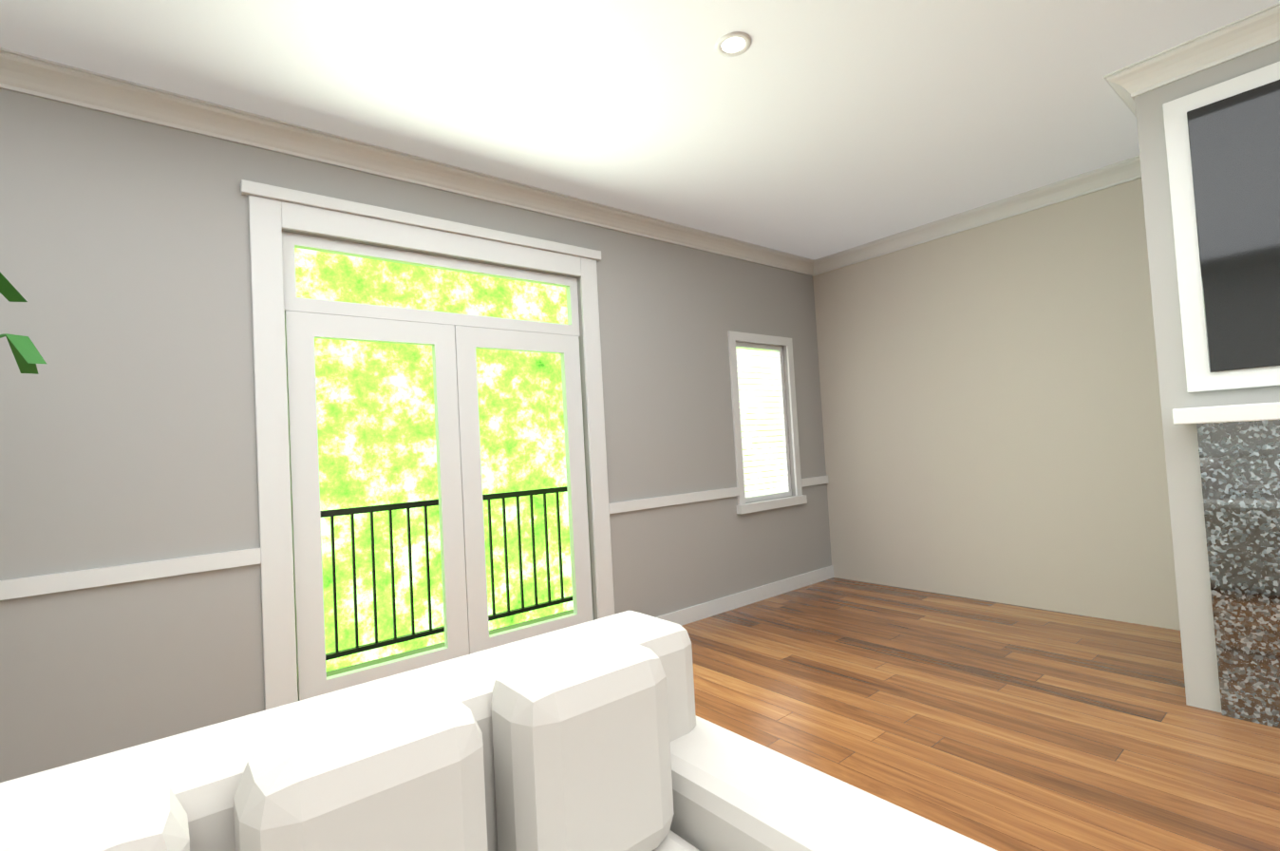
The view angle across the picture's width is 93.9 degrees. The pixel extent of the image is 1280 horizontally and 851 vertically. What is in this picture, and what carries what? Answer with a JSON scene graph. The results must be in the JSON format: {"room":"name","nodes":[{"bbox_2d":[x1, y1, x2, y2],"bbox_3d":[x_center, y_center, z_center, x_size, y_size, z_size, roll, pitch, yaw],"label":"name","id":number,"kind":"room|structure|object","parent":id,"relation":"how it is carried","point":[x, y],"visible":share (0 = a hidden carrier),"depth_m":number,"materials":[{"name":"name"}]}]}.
{"room":"living room","nodes":[
{"label":"living room","id":0,"kind":"room"},
{"bbox_2d":[0,88,831,782],"bbox_3d":[-0.924,0.013,3.550,6.710,2.950,0.120,-2,-3,-39],"label":"wall","id":1,"kind":"structure","parent":0,"point":[127,424],"depth_m":2.61,"materials":[{"name":"grey paint"}]},
{"bbox_2d":[0,547,261,600],"bbox_3d":[-2.314,0.612,2.282,1.470,0.070,0.022,-2,-3,-39],"label":"trim","id":2,"kind":"structure","parent":1,"relation":"attached to","point":[23,587],"depth_m":2.44,"materials":[{"name":"white wood"}]},
{"bbox_2d":[0,47,816,276],"bbox_3d":[-0.889,-1.409,3.555,6.590,0.115,0.092,-2,-3,-39],"label":"crown molding","id":3,"kind":"structure","parent":1,"relation":"attached to","point":[46,78],"depth_m":3.00,"materials":[{"name":"white wood"}]},
{"bbox_2d":[240,179,615,710],"bbox_3d":[-0.994,0.162,3.379,2.040,2.650,0.040,-2,-3,-39],"label":"door frame","id":4,"kind":"structure","parent":1,"relation":"attached to","point":[273,211],"depth_m":2.87,"materials":[{"name":"white wood"}]},
{"bbox_2d":[282,231,593,700],"bbox_3d":[-1.034,0.256,3.432,1.716,2.446,0.045,-2,-3,-39],"label":"french door","id":5,"kind":"structure","parent":1,"relation":"in","point":[455,341],"depth_m":3.36,"materials":[{"name":"white wood"}]},
{"bbox_2d":[320,486,573,677],"bbox_3d":[-1.297,1.040,3.811,2.900,1.080,0.880,-2,-3,-39],"label":"balcony railing","id":6,"kind":"object","parent":1,"relation":"attached to","point":[376,644],"visible":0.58,"depth_m":4.11,"materials":[{"name":"black metal"}]},
{"bbox_2d":[608,487,739,513],"bbox_3d":[0.291,0.542,4.403,1.290,0.070,0.022,-2,-3,-39],"label":"trim","id":7,"kind":"structure","parent":1,"relation":"attached to","point":[672,499],"depth_m":4.34,"materials":[{"name":"white wood"}]},
{"bbox_2d":[656,564,833,625],"bbox_3d":[0.816,1.383,4.768,2.530,0.110,0.014,-2,-3,-39],"label":"baseboard","id":8,"kind":"structure","parent":1,"relation":"attached to","point":[696,612],"depth_m":4.77,"materials":[{"name":"white wood"}]},
{"bbox_2d":[727,330,807,513],"bbox_3d":[1.065,-0.037,5.113,0.870,1.480,0.128,-2,-3,-39],"label":"window","id":9,"kind":"structure","parent":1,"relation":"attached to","point":[762,398],"depth_m":5.13,"materials":[{"name":"white"}]},
{"bbox_2d":[801,475,828,487],"bbox_3d":[1.594,0.508,5.464,0.410,0.070,0.022,-2,-3,-39],"label":"trim","id":10,"kind":"structure","parent":1,"relation":"attached to","point":[814,480],"depth_m":5.45,"materials":[{"name":"white wood"}]},
{"bbox_2d":[0,0,1279,259],"bbox_3d":[3.396,-2.040,-1.825,6.950,0.300,14.140,-2,-3,-39],"label":"ceiling","id":11,"kind":"structure","parent":0,"point":[813,129],"depth_m":2.72,"materials":[{"name":"white paint"}]},
{"bbox_2d":[715,31,751,56],"bbox_3d":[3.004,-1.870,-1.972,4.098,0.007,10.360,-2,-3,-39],"label":"recessed light","id":12,"kind":"object","parent":11,"relation":"in","point":[733,44],"visible":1,"depth_m":2.46,"materials":[{"name":"white plastic"}]},
{"bbox_2d":[1103,1,1279,104],"bbox_3d":[2.865,-1.666,2.102,0.092,0.115,1.984,-2,-3,-39],"label":"crown molding","id":13,"kind":"structure","parent":11,"relation":"attached to","point":[1261,28],"depth_m":2.62,"materials":[{"name":"white wood"}]},
{"bbox_2d":[682,577,1279,850],"bbox_3d":[3.568,1.083,-1.934,6.950,0.060,14.140,-2,-3,-39],"label":"floor","id":14,"kind":"structure","parent":0,"point":[1000,726],"depth_m":2.72,"materials":[{"name":"brown wood"}]},
{"bbox_2d":[0,272,47,374],"bbox_3d":[-2.274,0.478,1.382,1.318,2.022,1.217,-2,-3,-39],"label":"palm plant","id":15,"kind":"object","parent":14,"relation":"on","point":[28,355],"visible":1,"depth_m":1.80,"materials":[{"name":"green plant"}]},
{"bbox_2d":[0,610,997,850],"bbox_3d":[-0.278,0.892,0.733,1.600,0.930,0.950,-2,-3,-39],"label":"sofa","id":16,"kind":"object","parent":14,"relation":"on","point":[598,734],"visible":1,"depth_m":0.98,"materials":[{"name":"beige fabric"}]},
{"bbox_2d":[1134,40,1279,713],"bbox_3d":[3.463,-0.266,2.476,1.250,2.950,1.800,-2,-3,-39],"label":"chimney breast","id":17,"kind":"object","parent":14,"relation":"on","point":[1199,658],"visible":0.4,"depth_m":2.72,"materials":[{"name":"grey paint"}]},
{"bbox_2d":[1162,60,1279,392],"bbox_3d":[2.925,-0.856,2.086,0.048,1.320,1.600,-2,-3,-39],"label":"wall-mounted tv","id":18,"kind":"object","parent":17,"relation":"attached to","point":[1222,139],"visible":0.98,"depth_m":2.56,"materials":[{"name":"white"}]},
{"bbox_2d":[1172,401,1279,728],"bbox_3d":[2.944,0.548,1.990,0.198,1.350,1.660,-2,-3,-39],"label":"fireplace","id":19,"kind":"object","parent":14,"relation":"on","point":[1239,451],"visible":1,"depth_m":2.55,"materials":[{"name":"grey stone"}]},
{"bbox_2d":[812,177,1180,630],"bbox_3d":[6.133,-0.489,0.274,0.120,2.950,14.140,-2,-3,-39],"label":"wall","id":20,"kind":"structure","parent":0,"point":[991,413],"depth_m":4.40,"materials":[{"name":"beige paint"}]},
{"bbox_2d":[816,154,1141,274],"bbox_3d":[2.466,-1.558,4.576,0.092,0.115,2.550,-2,-3,-39],"label":"crown molding","id":21,"kind":"structure","parent":20,"relation":"attached to","point":[1120,172],"depth_m":4.40,"materials":[{"name":"white wood"}]},
{"bbox_2d":[1125,100,1136,117],"bbox_3d":[2.759,-1.621,3.233,1.110,0.115,0.092,-2,-3,-39],"label":"crown molding","id":22,"kind":"structure","parent":20,"relation":"attached to","point":[1132,107],"depth_m":3.10,"materials":[{"name":"white wood"}]},
{"label":"outside","id":23,"kind":"structure","parent":0,"visible":0},
{"bbox_2d":[294,247,784,671],"bbox_3d":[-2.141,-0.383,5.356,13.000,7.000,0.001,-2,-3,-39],"label":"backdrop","id":24,"kind":"structure","parent":23,"point":[376,426],"depth_m":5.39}
]}

